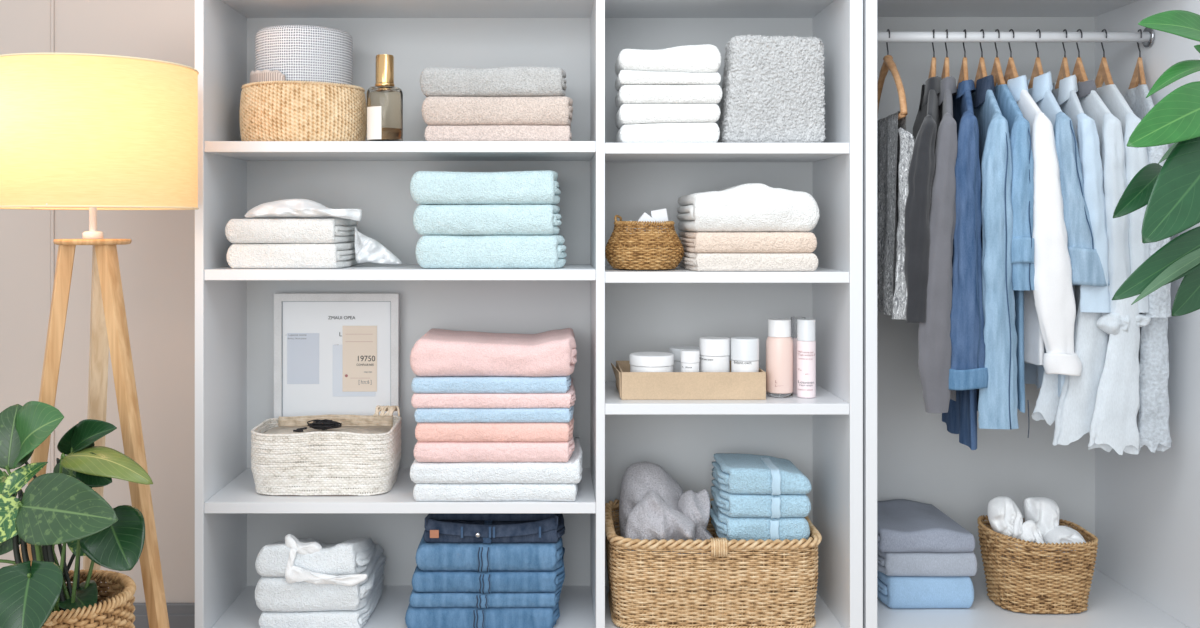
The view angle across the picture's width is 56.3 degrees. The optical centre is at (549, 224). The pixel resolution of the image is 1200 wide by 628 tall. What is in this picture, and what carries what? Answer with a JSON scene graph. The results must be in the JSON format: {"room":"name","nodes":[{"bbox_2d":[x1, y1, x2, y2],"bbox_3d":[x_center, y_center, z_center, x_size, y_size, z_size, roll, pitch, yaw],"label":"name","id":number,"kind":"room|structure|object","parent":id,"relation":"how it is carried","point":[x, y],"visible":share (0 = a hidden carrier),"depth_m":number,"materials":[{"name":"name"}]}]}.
{"room":"walk-in closet","nodes":[
{"label":"walk-in closet","id":0,"kind":"room"},
{"bbox_2d":[0,0,194,602],"bbox_3d":[-2.447,-0.250,3.312,3.105,2.900,0.175,0,0,0],"label":"wall","id":1,"kind":"structure","parent":0,"point":[157,269],"depth_m":3.23,"materials":[{"name":"paint"}]},
{"bbox_2d":[50,0,53,472],"bbox_3d":[-1.432,-0.282,3.223,0.010,2.736,0.004,0,0,0],"label":"trim","id":2,"kind":"structure","parent":1,"relation":"attached to","point":[51,1],"depth_m":3.22,"materials":[{"name":"paint"}]},
{"bbox_2d":[133,603,194,627],"bbox_3d":[-2.450,1.143,3.215,3.100,0.114,0.018,0,0,0],"label":"baseboard","id":3,"kind":"structure","parent":1,"relation":"attached to","point":[180,615],"depth_m":3.21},
{"bbox_3d":[0.000,1.225,0.600,8.000,0.050,5.600,0,0,0],"label":"floor","id":4,"kind":"structure","parent":0,"visible":0},
{"bbox_2d":[0,401,152,627],"bbox_3d":[-0.973,0.775,2.203,0.387,0.848,0.340,0,0,44],"label":"potted plant","id":5,"kind":"object","parent":4,"relation":"on","point":[60,507],"visible":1,"depth_m":2.20,"materials":[{"name":"green plant"}]},
{"bbox_2d":[41,569,135,627],"bbox_3d":[-0.984,0.966,2.250,0.288,0.466,0.288,0,0,0],"label":"woven basket","id":6,"kind":"object","parent":4,"relation":"on","point":[78,605],"depth_m":2.24,"materials":[{"name":"brown wicker"}]},
{"bbox_2d":[0,53,198,627],"bbox_3d":[-1.013,0.423,2.537,0.483,1.552,0.486,0,0,0],"label":"floor lamp","id":7,"kind":"object","parent":4,"relation":"on","point":[79,131],"visible":0.97,"depth_m":2.37,"materials":[{"name":"fabric"}]},
{"bbox_2d":[195,0,862,627],"bbox_3d":[-0.053,0.290,3.009,1.671,1.819,0.418,0,0,0],"label":"shelving unit","id":8,"kind":"object","parent":4,"relation":"on","point":[613,314],"visible":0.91,"depth_m":3.12,"materials":[{"name":"white paint"}]},
{"bbox_2d":[226,242,358,268],"bbox_3d":[-0.674,0.079,2.978,0.302,0.064,0.316,0,0,0],"label":"folded towel","id":9,"kind":"object","parent":8,"relation":"on","point":[239,255],"visible":0.98,"depth_m":2.83,"materials":[{"name":"white fabric"}]},
{"bbox_2d":[225,219,357,242],"bbox_3d":[-0.676,0.015,2.978,0.295,0.062,0.316,0,0,0],"label":"folded towel","id":10,"kind":"object","parent":9,"relation":"on","point":[236,230],"visible":0.98,"depth_m":2.83,"materials":[{"name":"white fabric"}]},
{"bbox_2d":[245,199,401,263],"bbox_3d":[-0.591,0.018,2.897,0.397,0.172,0.188,0,0,0],"label":"crumpled cloth","id":11,"kind":"object","parent":10,"relation":"on","point":[367,249],"visible":1,"depth_m":2.87,"materials":[{"name":"white fabric"}]},
{"bbox_2d":[239,80,366,140],"bbox_3d":[-0.658,-0.288,2.995,0.333,0.155,0.333,0,0,0],"label":"round basket","id":12,"kind":"object","parent":8,"relation":"on","point":[285,110],"visible":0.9,"depth_m":2.85,"materials":[{"name":"beige wicker"}]},
{"bbox_2d":[250,69,284,82],"bbox_3d":[-0.751,-0.318,2.925,0.046,0.176,0.197,0,0,-37],"label":"folded cloth","id":13,"kind":"object","parent":12,"relation":"in","point":[265,75],"visible":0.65,"depth_m":2.87,"materials":[{"name":"beige fabric"}]},
{"bbox_2d":[255,25,352,85],"bbox_3d":[-0.658,-0.369,3.000,0.256,0.297,0.256,0,0,0],"label":"canister","id":14,"kind":"object","parent":12,"relation":"in","point":[299,52],"visible":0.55,"depth_m":2.89,"materials":[{"name":"grey fabric"}]},
{"bbox_2d":[259,575,383,627],"bbox_3d":[-0.601,1.006,2.993,0.276,0.046,0.331,0,0,0],"label":"folded towel","id":15,"kind":"object","parent":8,"relation":"on","point":[337,618],"visible":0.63,"depth_m":2.83,"materials":[{"name":"white fabric"}]},
{"bbox_2d":[254,543,385,611],"bbox_3d":[-0.604,0.939,2.999,0.294,0.088,0.343,0,0,0],"label":"folded towel","id":16,"kind":"object","parent":15,"relation":"on","point":[272,594],"visible":0.62,"depth_m":2.83,"materials":[{"name":"white fabric"}]},
{"bbox_2d":[255,534,375,585],"bbox_3d":[-0.604,0.848,2.944,0.296,0.124,0.281,0,0,0],"label":"folded towel","id":17,"kind":"object","parent":16,"relation":"on","point":[310,560],"visible":1,"depth_m":2.83,"materials":[{"name":"white fabric"}]},
{"bbox_2d":[251,405,401,495],"bbox_3d":[-0.588,0.588,2.985,0.382,0.213,0.254,0,0,0],"label":"rope basket","id":18,"kind":"object","parent":8,"relation":"on","point":[284,462],"visible":0.99,"depth_m":2.87,"materials":[{"name":"beige fabric"}]},
{"bbox_2d":[293,419,341,431],"bbox_3d":[-0.621,0.537,2.999,0.130,0.030,0.057,0,0,0],"label":"sunglasses","id":19,"kind":"object","parent":18,"relation":"in","point":[325,424],"visible":1,"depth_m":2.99,"materials":[{"name":"black plastic"}]},
{"bbox_2d":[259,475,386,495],"bbox_3d":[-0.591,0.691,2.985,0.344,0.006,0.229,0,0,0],"label":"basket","id":20,"kind":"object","parent":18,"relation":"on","point":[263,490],"depth_m":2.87,"materials":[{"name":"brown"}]},
{"bbox_2d":[274,293,398,471],"bbox_3d":[-0.601,0.443,3.158,0.351,0.502,0.026,0,0,0],"label":"framed board","id":21,"kind":"object","parent":8,"relation":"on","point":[335,353],"visible":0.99,"depth_m":3.15,"materials":[{"name":"white paper"}]},
{"bbox_2d":[367,54,402,140],"bbox_3d":[-0.428,-0.325,2.900,0.093,0.228,0.094,0,0,0],"label":"perfume bottle","id":22,"kind":"object","parent":8,"relation":"on","point":[384,100],"visible":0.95,"depth_m":2.87,"materials":[{"name":"clear glass"}]},
{"bbox_2d":[405,602,559,627],"bbox_3d":[-0.172,0.999,2.978,0.409,0.060,0.328,0,0,0],"label":"jeans","id":23,"kind":"object","parent":8,"relation":"on","point":[416,617],"visible":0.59,"depth_m":2.83,"materials":[{"name":"blue fabric"}]},
{"bbox_2d":[409,569,564,607],"bbox_3d":[-0.161,0.951,2.977,0.404,0.036,0.323,0,0,0],"label":"jeans","id":24,"kind":"object","parent":23,"relation":"on","point":[417,599],"visible":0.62,"depth_m":2.83,"materials":[{"name":"blue fabric"}]},
{"bbox_2d":[412,544,564,592],"bbox_3d":[-0.157,0.906,2.977,0.404,0.052,0.325,0,0,0],"label":"jeans","id":25,"kind":"object","parent":24,"relation":"on","point":[422,581],"visible":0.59,"depth_m":2.83,"materials":[{"name":"blue fabric"}]},
{"bbox_2d":[416,534,562,571],"bbox_3d":[-0.154,0.845,2.982,0.378,0.069,0.326,0,0,0],"label":"jeans","id":26,"kind":"object","parent":25,"relation":"on","point":[479,557],"visible":0.67,"depth_m":2.83,"materials":[{"name":"blue fabric"}]},
{"bbox_2d":[423,513,564,543],"bbox_3d":[-0.141,0.774,2.980,0.363,0.072,0.320,0,0,0],"label":"jeans","id":27,"kind":"object","parent":26,"relation":"on","point":[483,528],"visible":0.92,"depth_m":2.85,"materials":[{"name":"blue fabric"}]},
{"bbox_2d":[415,234,566,268],"bbox_3d":[-0.149,0.068,2.976,0.390,0.085,0.319,0,0,0],"label":"folded towel","id":28,"kind":"object","parent":8,"relation":"on","point":[432,251],"visible":0.97,"depth_m":2.82,"materials":[{"name":"fabric"}]},
{"bbox_2d":[413,204,561,234],"bbox_3d":[-0.159,-0.014,2.976,0.379,0.077,0.316,0,0,0],"label":"folded towel","id":29,"kind":"object","parent":28,"relation":"on","point":[525,219],"visible":1,"depth_m":2.82,"materials":[{"name":"teal fabric"}]},
{"bbox_2d":[410,170,560,204],"bbox_3d":[-0.164,-0.096,2.978,0.386,0.086,0.320,0,0,0],"label":"folded towel","id":30,"kind":"object","parent":29,"relation":"on","point":[426,187],"visible":0.94,"depth_m":2.82,"materials":[{"name":"blue fabric"}]},
{"bbox_2d":[413,483,577,500],"bbox_3d":[-0.137,0.673,2.957,0.422,0.043,0.316,0,0,0],"label":"folded towel","id":31,"kind":"object","parent":8,"relation":"on","point":[422,491],"visible":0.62,"depth_m":2.81,"materials":[{"name":"white fabric"}]},
{"bbox_2d":[410,437,582,483],"bbox_3d":[-0.136,0.619,2.956,0.447,0.063,0.319,0,0,0],"label":"folded towel","id":32,"kind":"object","parent":31,"relation":"on","point":[568,472],"visible":0.69,"depth_m":2.81,"materials":[{"name":"white fabric"}]},
{"bbox_2d":[413,437,574,461],"bbox_3d":[-0.140,0.571,2.960,0.414,0.051,0.320,0,0,0],"label":"folded towel","id":33,"kind":"object","parent":32,"relation":"on","point":[423,451],"visible":0.62,"depth_m":2.81,"materials":[{"name":"pink fabric"}]},
{"bbox_2d":[415,415,573,441],"bbox_3d":[-0.138,0.521,2.958,0.408,0.048,0.313,0,0,0],"label":"folded towel","id":34,"kind":"object","parent":33,"relation":"on","point":[473,431],"visible":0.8,"depth_m":2.81,"materials":[{"name":"pink fabric"}]},
{"bbox_2d":[414,406,573,422],"bbox_3d":[-0.140,0.479,2.958,0.407,0.036,0.312,0,0,0],"label":"folded towel","id":35,"kind":"object","parent":34,"relation":"on","point":[429,415],"visible":0.63,"depth_m":2.81,"materials":[{"name":"blue fabric"}]},
{"bbox_2d":[411,378,575,407],"bbox_3d":[-0.141,0.442,2.958,0.419,0.037,0.312,0,0,0],"label":"folded towel","id":36,"kind":"object","parent":35,"relation":"on","point":[419,400],"visible":0.65,"depth_m":2.81,"materials":[{"name":"pink fabric"}]},
{"bbox_2d":[411,375,570,392],"bbox_3d":[-0.147,0.403,2.958,0.410,0.040,0.315,0,0,0],"label":"folded towel","id":37,"kind":"object","parent":36,"relation":"on","point":[420,384],"visible":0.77,"depth_m":2.81,"materials":[{"name":"blue fabric"}]},
{"bbox_2d":[410,328,576,376],"bbox_3d":[-0.142,0.334,2.961,0.432,0.097,0.328,0,0,0],"label":"folded towel","id":38,"kind":"object","parent":37,"relation":"on","point":[439,352],"visible":1,"depth_m":2.81,"materials":[{"name":"pink fabric"}]},
{"bbox_2d":[424,125,571,140],"bbox_3d":[-0.131,-0.232,2.983,0.381,0.042,0.314,0,0,0],"label":"folded towel","id":39,"kind":"object","parent":8,"relation":"on","point":[474,132],"visible":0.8,"depth_m":2.83,"materials":[{"name":"fabric"}]},
{"bbox_2d":[421,96,572,127],"bbox_3d":[-0.134,-0.291,2.985,0.387,0.074,0.318,0,0,0],"label":"folded towel","id":40,"kind":"object","parent":39,"relation":"on","point":[436,110],"visible":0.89,"depth_m":2.83,"materials":[{"name":"beige fabric"}]},
{"bbox_2d":[420,66,566,96],"bbox_3d":[-0.144,-0.366,2.987,0.376,0.076,0.319,0,0,0],"label":"folded towel","id":41,"kind":"object","parent":40,"relation":"on","point":[520,81],"visible":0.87,"depth_m":2.83,"materials":[{"name":"grey fabric"}]},
{"bbox_2d":[605,215,683,269],"bbox_3d":[0.248,0.044,2.945,0.209,0.142,0.209,0,0,-34],"label":"basket","id":42,"kind":"object","parent":8,"relation":"on","point":[644,255],"visible":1,"depth_m":2.87,"materials":[{"name":"brown wicker"}]},
{"bbox_2d":[631,212,656,228],"bbox_3d":[0.244,0.003,2.925,0.069,0.073,0.024,0,0,0],"label":"box","id":43,"kind":"object","parent":42,"relation":"in","point":[644,217],"visible":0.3,"depth_m":2.91,"materials":[{"name":"white paper"}]},
{"bbox_2d":[650,208,669,233],"bbox_3d":[0.291,-0.002,2.950,0.054,0.083,0.030,0,0,0],"label":"box","id":44,"kind":"object","parent":42,"relation":"in","point":[659,215],"visible":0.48,"depth_m":2.94,"materials":[{"name":"white paper"}]},
{"bbox_2d":[616,122,719,142],"bbox_3d":[0.304,-0.234,2.920,0.256,0.054,0.183,0,0,0],"label":"folded towel","id":45,"kind":"object","parent":8,"relation":"on","point":[707,132],"visible":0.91,"depth_m":2.83,"materials":[{"name":"white fabric"}]},
{"bbox_2d":[615,104,720,128],"bbox_3d":[0.304,-0.282,2.920,0.259,0.052,0.183,0,0,0],"label":"folded towel","id":46,"kind":"object","parent":45,"relation":"on","point":[627,114],"visible":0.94,"depth_m":2.83,"materials":[{"name":"white fabric"}]},
{"bbox_2d":[615,85,721,108],"bbox_3d":[0.306,-0.333,2.920,0.265,0.047,0.184,0,0,0],"label":"folded towel","id":47,"kind":"object","parent":46,"relation":"on","point":[627,94],"visible":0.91,"depth_m":2.83,"materials":[{"name":"white fabric"}]},
{"bbox_2d":[615,70,720,90],"bbox_3d":[0.304,-0.375,2.916,0.266,0.037,0.183,0,0,0],"label":"folded towel","id":48,"kind":"object","parent":47,"relation":"on","point":[625,77],"visible":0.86,"depth_m":2.83,"materials":[{"name":"white fabric"}]},
{"bbox_2d":[615,44,720,75],"bbox_3d":[0.304,-0.423,2.922,0.263,0.073,0.187,0,0,0],"label":"folded towel","id":49,"kind":"object","parent":48,"relation":"on","point":[705,58],"visible":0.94,"depth_m":2.83,"materials":[{"name":"white fabric"}]},
{"bbox_2d":[611,361,765,399],"bbox_3d":[0.360,0.412,2.987,0.384,0.070,0.246,0,0,0],"label":"tray","id":50,"kind":"object","parent":8,"relation":"on","point":[730,385],"visible":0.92,"depth_m":2.86,"materials":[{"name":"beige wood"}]},
{"bbox_2d":[629,352,673,371],"bbox_3d":[0.267,0.390,2.935,0.117,0.104,0.117,0,0,0],"label":"jar","id":51,"kind":"object","parent":50,"relation":"in","point":[638,361],"visible":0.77,"depth_m":2.89,"materials":[{"name":"white plastic"}]},
{"bbox_2d":[669,346,699,371],"bbox_3d":[0.370,0.388,3.050,0.093,0.109,0.093,0,0,0],"label":"jar","id":52,"kind":"object","parent":50,"relation":"in","point":[675,350],"visible":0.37,"depth_m":3.02,"materials":[{"name":"white plastic"}]},
{"bbox_2d":[680,350,699,371],"bbox_3d":[0.364,0.384,2.910,0.049,0.116,0.049,0,0,0],"label":"jar","id":53,"kind":"object","parent":50,"relation":"in","point":[689,359],"visible":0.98,"depth_m":2.89,"materials":[{"name":"white plastic"}]},
{"bbox_2d":[699,337,729,371],"bbox_3d":[0.431,0.369,2.935,0.081,0.146,0.080,0,0,0],"label":"jar","id":54,"kind":"object","parent":50,"relation":"in","point":[714,351],"visible":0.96,"depth_m":2.90,"materials":[{"name":"white plastic"}]},
{"bbox_2d":[731,337,758,371],"bbox_3d":[0.507,0.368,2.912,0.073,0.149,0.073,0,0,0],"label":"jar","id":55,"kind":"object","parent":50,"relation":"in","point":[744,350],"visible":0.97,"depth_m":2.88,"materials":[{"name":"white plastic"}]},
{"bbox_2d":[605,498,821,627],"bbox_3d":[0.423,0.899,2.991,0.558,0.256,0.365,0,0,0],"label":"wicker basket","id":56,"kind":"object","parent":8,"relation":"on","point":[740,588],"visible":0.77,"depth_m":2.83,"materials":[{"name":"brown wicker"}]},
{"bbox_2d":[619,462,683,571],"bbox_3d":[0.277,0.798,3.032,0.190,0.306,0.208,0,0,25],"label":"towel","id":57,"kind":"object","parent":56,"relation":"in","point":[639,478],"visible":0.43,"depth_m":2.99,"materials":[{"name":"grey fabric"}]},
{"bbox_2d":[624,490,694,569],"bbox_3d":[0.285,0.795,2.895,0.187,0.207,0.142,0,0,0],"label":"towel","id":58,"kind":"object","parent":56,"relation":"in","point":[651,518],"visible":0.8,"depth_m":2.88,"materials":[{"name":"grey fabric"}]},
{"bbox_2d":[677,489,714,569],"bbox_3d":[0.386,0.807,2.949,0.106,0.215,0.117,0,0,0],"label":"towel","id":59,"kind":"object","parent":56,"relation":"in","point":[696,506],"visible":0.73,"depth_m":2.93,"materials":[{"name":"grey fabric"}]},
{"bbox_2d":[710,500,809,540],"bbox_3d":[0.553,0.789,2.975,0.250,0.068,0.232,0,0,0],"label":"folded towel","id":60,"kind":"object","parent":56,"relation":"in","point":[738,528],"visible":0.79,"depth_m":2.88,"materials":[{"name":"blue fabric"}]},
{"bbox_2d":[710,479,810,517],"bbox_3d":[0.555,0.725,2.973,0.236,0.058,0.218,0,0,0],"label":"folded towel","id":61,"kind":"object","parent":60,"relation":"on","point":[731,505],"visible":0.81,"depth_m":2.88,"materials":[{"name":"blue fabric"}]},
{"bbox_2d":[712,453,811,494],"bbox_3d":[0.557,0.661,2.979,0.237,0.068,0.231,0,0,0],"label":"folded towel","id":62,"kind":"object","parent":61,"relation":"on","point":[736,473],"visible":1,"depth_m":2.88,"materials":[{"name":"blue fabric"}]},
{"bbox_2d":[680,251,817,270],"bbox_3d":[0.514,0.094,2.970,0.326,0.046,0.314,0,0,0],"label":"folded towel","id":63,"kind":"object","parent":8,"relation":"on","point":[690,260],"visible":0.91,"depth_m":2.82,"materials":[{"name":"beige fabric"}]},
{"bbox_2d":[679,232,816,252],"bbox_3d":[0.514,0.044,2.970,0.321,0.052,0.313,0,0,0],"label":"folded towel","id":64,"kind":"object","parent":63,"relation":"on","point":[695,242],"visible":0.97,"depth_m":2.82,"materials":[{"name":"beige fabric"}]},
{"bbox_2d":[677,183,819,231],"bbox_3d":[0.517,-0.045,2.972,0.335,0.124,0.326,0,0,0],"label":"folded towel","id":65,"kind":"object","parent":64,"relation":"on","point":[750,207],"visible":1,"depth_m":2.82,"materials":[{"name":"white fabric"}]},
{"bbox_2d":[718,34,825,142],"bbox_3d":[0.577,-0.349,2.925,0.270,0.284,0.147,0,0,0],"label":"blanket","id":66,"kind":"object","parent":8,"relation":"on","point":[773,90],"visible":0.94,"depth_m":2.86,"materials":[{"name":"grey fabric"}]},
{"bbox_2d":[766,319,792,397],"bbox_3d":[0.600,0.347,2.930,0.070,0.200,0.071,0,0,0],"label":"lotion bottle","id":67,"kind":"object","parent":8,"relation":"on","point":[779,341],"visible":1,"depth_m":2.90,"materials":[{"name":"pink plastic"}]},
{"bbox_2d":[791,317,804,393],"bbox_3d":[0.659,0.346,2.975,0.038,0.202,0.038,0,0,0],"label":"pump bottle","id":68,"kind":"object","parent":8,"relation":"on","point":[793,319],"visible":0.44,"depth_m":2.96,"materials":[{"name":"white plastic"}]},
{"bbox_2d":[797,319,815,397],"bbox_3d":[0.666,0.346,2.910,0.048,0.201,0.049,0,0,0],"label":"bottle","id":69,"kind":"object","parent":8,"relation":"on","point":[806,328],"visible":1,"depth_m":2.89,"materials":[{"name":"white plastic"}]},
{"bbox_2d":[863,0,1199,627],"bbox_3d":[1.227,0.273,3.091,0.874,1.855,0.583,0,0,0],"label":"wardrobe","id":70,"kind":"object","parent":4,"relation":"on","point":[1142,509],"visible":0.42,"depth_m":3.19,"materials":[{"name":"white paint"}]},
{"bbox_2d":[877,29,907,119],"bbox_3d":[0.920,-0.405,3.050,0.023,0.257,0.397,0,0,5],"label":"wooden hanger","id":71,"kind":"object","parent":70,"relation":"hanging from","point":[888,64],"visible":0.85,"depth_m":2.99,"materials":[{"name":"brown wood"}]},
{"bbox_2d":[877,111,914,318],"bbox_3d":[0.927,-0.024,3.036,0.079,0.538,0.414,0,0,6],"label":"garment","id":72,"kind":"object","parent":71,"relation":"hanging from","point":[895,145],"visible":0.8,"depth_m":2.95,"materials":[{"name":"grey fabric"}]},
{"bbox_2d":[877,570,973,608],"bbox_3d":[1.016,0.986,3.161,0.241,0.086,0.350,0,0,0],"label":"linens","id":73,"kind":"object","parent":70,"relation":"on","point":[896,592],"visible":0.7,"depth_m":2.99,"materials":[{"name":"blue fabric"}]},
{"bbox_2d":[877,549,976,575],"bbox_3d":[1.015,0.909,3.158,0.258,0.064,0.344,0,0,0],"label":"linens","id":74,"kind":"object","parent":73,"relation":"on","point":[888,563],"visible":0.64,"depth_m":2.99,"materials":[{"name":"fabric"}]},
{"bbox_2d":[877,499,974,551],"bbox_3d":[1.005,0.844,3.158,0.269,0.064,0.352,0,0,0],"label":"linens","id":75,"kind":"object","parent":74,"relation":"on","point":[903,525],"visible":0.82,"depth_m":3.00,"materials":[{"name":"grey fabric"}]},
{"bbox_2d":[928,29,935,78],"bbox_3d":[1.028,-0.382,3.047,0.045,0.302,0.389,0,0,13],"label":"wooden hanger","id":76,"kind":"object","parent":70,"relation":"hanging from","point":[932,73],"visible":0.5,"depth_m":3.04,"materials":[{"name":"brown wood"}]},
{"bbox_2d":[904,76,941,322],"bbox_3d":[1.013,-0.068,3.017,0.090,0.664,0.483,0,0,21],"label":"shirt","id":77,"kind":"object","parent":76,"relation":"hanging from","point":[926,124],"visible":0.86,"depth_m":2.80,"materials":[{"name":"grey fabric"}]},
{"bbox_2d":[918,76,957,412],"bbox_3d":[1.050,0.035,3.016,0.096,0.871,0.484,0,0,20],"label":"shirt","id":78,"kind":"object","parent":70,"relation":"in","point":[934,340],"visible":0.73,"depth_m":2.80,"materials":[{"name":"grey fabric"}]},
{"bbox_2d":[941,29,949,78],"bbox_3d":[1.066,-0.382,3.048,0.040,0.302,0.386,0,0,11],"label":"wooden hanger","id":79,"kind":"object","parent":70,"relation":"hanging from","point":[945,72],"visible":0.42,"depth_m":3.04,"materials":[{"name":"brown wood"}]},
{"bbox_2d":[957,29,968,88],"bbox_3d":[1.117,-0.382,3.048,0.038,0.302,0.384,0,0,10],"label":"wooden hanger","id":80,"kind":"object","parent":70,"relation":"hanging from","point":[963,76],"visible":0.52,"depth_m":3.04,"materials":[{"name":"brown wood"}]},
{"bbox_2d":[942,79,987,449],"bbox_3d":[1.112,0.093,3.013,0.102,0.967,0.477,0,0,18],"label":"shirt","id":81,"kind":"object","parent":80,"relation":"hanging from","point":[968,373],"visible":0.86,"depth_m":2.80,"materials":[{"name":"blue fabric"}]},
{"bbox_2d":[974,29,986,87],"bbox_3d":[1.169,-0.382,3.050,0.027,0.303,0.379,0,0,5],"label":"wooden hanger","id":82,"kind":"object","parent":70,"relation":"hanging from","point":[981,71],"visible":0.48,"depth_m":3.04,"materials":[{"name":"brown wood"}]},
{"bbox_2d":[971,75,1018,428],"bbox_3d":[1.173,0.054,3.017,0.102,0.916,0.468,0,0,13],"label":"denim shirt","id":83,"kind":"object","parent":82,"relation":"hanging from","point":[997,404],"visible":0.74,"depth_m":2.80,"materials":[{"name":"blue fabric"}]},
{"bbox_2d":[991,29,1005,85],"bbox_3d":[1.212,-0.382,3.050,0.022,0.303,0.378,0,0,3],"label":"wooden hanger","id":84,"kind":"object","parent":70,"relation":"hanging from","point":[997,73],"visible":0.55,"depth_m":3.04,"materials":[{"name":"brown wood"}]},
{"bbox_2d":[994,84,1034,437],"bbox_3d":[1.213,0.084,3.019,0.072,0.917,0.463,0,0,8],"label":"denim shirt","id":85,"kind":"object","parent":84,"relation":"hanging from","point":[1022,184],"visible":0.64,"depth_m":2.80,"materials":[{"name":"blue fabric"}]},
{"bbox_2d":[1004,29,1018,83],"bbox_3d":[1.254,-0.382,3.050,0.017,0.303,0.376,0,0,1],"label":"wooden hanger","id":86,"kind":"object","parent":70,"relation":"hanging from","point":[1011,72],"visible":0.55,"depth_m":3.04,"materials":[{"name":"brown wood"}]},
{"bbox_2d":[996,75,1081,375],"bbox_3d":[1.286,-0.013,3.020,0.131,0.782,0.464,0,0,4],"label":"shirt","id":87,"kind":"object","parent":86,"relation":"hanging from","point":[1050,308],"visible":0.55,"depth_m":2.80,"materials":[{"name":"white fabric"}]},
{"bbox_2d":[1028,29,1043,88],"bbox_3d":[1.322,-0.382,3.050,0.025,0.303,0.378,0,0,4],"label":"wooden hanger","id":88,"kind":"object","parent":70,"relation":"hanging from","point":[1037,69],"visible":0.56,"depth_m":3.05,"materials":[{"name":"brown wood"}]},
{"bbox_2d":[1024,71,1109,425],"bbox_3d":[1.325,0.051,3.021,0.165,0.930,0.466,0,0,0],"label":"denim shirt","id":89,"kind":"object","parent":88,"relation":"hanging from","point":[1087,269],"visible":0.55,"depth_m":2.80,"materials":[{"name":"blue fabric"}]},
{"bbox_2d":[977,515,1097,613],"bbox_3d":[1.325,0.920,3.050,0.291,0.215,0.233,0,0,0],"label":"wicker basket","id":90,"kind":"object","parent":70,"relation":"on","point":[1068,593],"visible":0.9,"depth_m":2.96,"materials":[{"name":"brown wicker"}]},
{"bbox_2d":[987,496,1022,585],"bbox_3d":[1.240,0.868,3.027,0.103,0.264,0.092,0,0,0],"label":"cloth","id":91,"kind":"object","parent":90,"relation":"in","point":[1004,516],"visible":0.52,"depth_m":3.01,"materials":[{"name":"white fabric"}]},
{"bbox_2d":[1018,520,1044,588],"bbox_3d":[1.289,0.889,2.991,0.068,0.196,0.074,0,0,0],"label":"cloth","id":92,"kind":"object","parent":90,"relation":"in","point":[1031,532],"visible":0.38,"depth_m":2.99,"materials":[{"name":"white fabric"}]},
{"bbox_2d":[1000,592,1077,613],"bbox_3d":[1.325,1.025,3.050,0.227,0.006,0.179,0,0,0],"label":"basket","id":93,"kind":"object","parent":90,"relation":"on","point":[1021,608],"depth_m":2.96,"materials":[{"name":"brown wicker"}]},
{"bbox_2d":[1023,497,1059,586],"bbox_3d":[1.351,0.876,3.076,0.092,0.254,0.093,0,0,0],"label":"cloth","id":94,"kind":"object","parent":90,"relation":"in","point":[1043,511],"visible":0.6,"depth_m":3.06,"materials":[{"name":"white fabric"}]},
{"bbox_2d":[1041,526,1085,579],"bbox_3d":[1.390,0.895,3.032,0.119,0.154,0.115,0,0,0],"label":"cloth","id":95,"kind":"object","parent":90,"relation":"in","point":[1063,534],"visible":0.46,"depth_m":3.01,"materials":[{"name":"white fabric"}]},
{"bbox_2d":[1055,29,1069,88],"bbox_3d":[1.392,-0.382,3.049,0.033,0.302,0.382,0,0,8],"label":"wooden hanger","id":96,"kind":"object","parent":70,"relation":"hanging from","point":[1064,72],"visible":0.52,"depth_m":3.05,"materials":[{"name":"brown wood"}]},
{"bbox_2d":[1037,75,1110,388],"bbox_3d":[1.406,0.038,3.018,0.089,0.884,0.466,0,0,10],"label":"blouse","id":97,"kind":"object","parent":96,"relation":"hanging from","point":[1095,299],"visible":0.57,"depth_m":2.80,"materials":[{"name":"fabric"}]},
{"bbox_2d":[1072,29,1087,82],"bbox_3d":[1.437,-0.382,3.050,0.020,0.303,0.377,0,0,2],"label":"wooden hanger","id":98,"kind":"object","parent":70,"relation":"hanging from","point":[1079,71],"visible":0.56,"depth_m":3.04,"materials":[{"name":"brown wood"}]},
{"bbox_2d":[1052,79,1150,445],"bbox_3d":[1.392,0.084,3.016,0.229,0.946,0.471,0,0,0],"label":"dress","id":99,"kind":"object","parent":98,"relation":"hanging from","point":[1092,331],"visible":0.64,"depth_m":2.82,"materials":[{"name":"white fabric"}]},
{"bbox_2d":[1095,29,1113,87],"bbox_3d":[1.502,-0.382,3.050,0.024,0.303,0.378,0,0,4],"label":"wooden hanger","id":100,"kind":"object","parent":70,"relation":"hanging from","point":[1103,75],"visible":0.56,"depth_m":3.04,"materials":[{"name":"brown wood"}]},
{"bbox_2d":[1088,84,1149,454],"bbox_3d":[1.500,0.101,3.005,0.151,0.951,0.484,0,0,20],"label":"dress","id":101,"kind":"object","parent":100,"relation":"hanging from","point":[1113,425],"visible":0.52,"depth_m":2.80,"materials":[{"name":"fabric"}]},
{"bbox_2d":[1128,29,1145,88],"bbox_3d":[1.592,-0.382,3.048,0.041,0.302,0.386,0,0,11],"label":"wooden hanger","id":102,"kind":"object","parent":70,"relation":"hanging from","point":[1138,77],"visible":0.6,"depth_m":3.05,"materials":[{"name":"brown wood"}]},
{"bbox_2d":[1123,84,1171,452],"bbox_3d":[1.585,0.102,3.017,0.091,0.955,0.472,0,0,18],"label":"dress","id":103,"kind":"object","parent":102,"relation":"hanging from","point":[1153,413],"visible":0.38,"depth_m":2.83,"materials":[{"name":"white fabric"}]},
{"bbox_2d":[1112,10,1199,315],"bbox_3d":[1.419,0.340,2.245,0.653,1.720,0.309,0,0,0],"label":"plant","id":104,"kind":"object","parent":4,"relation":"on","point":[1170,192],"visible":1,"depth_m":2.16,"materials":[{"name":"green plant"}]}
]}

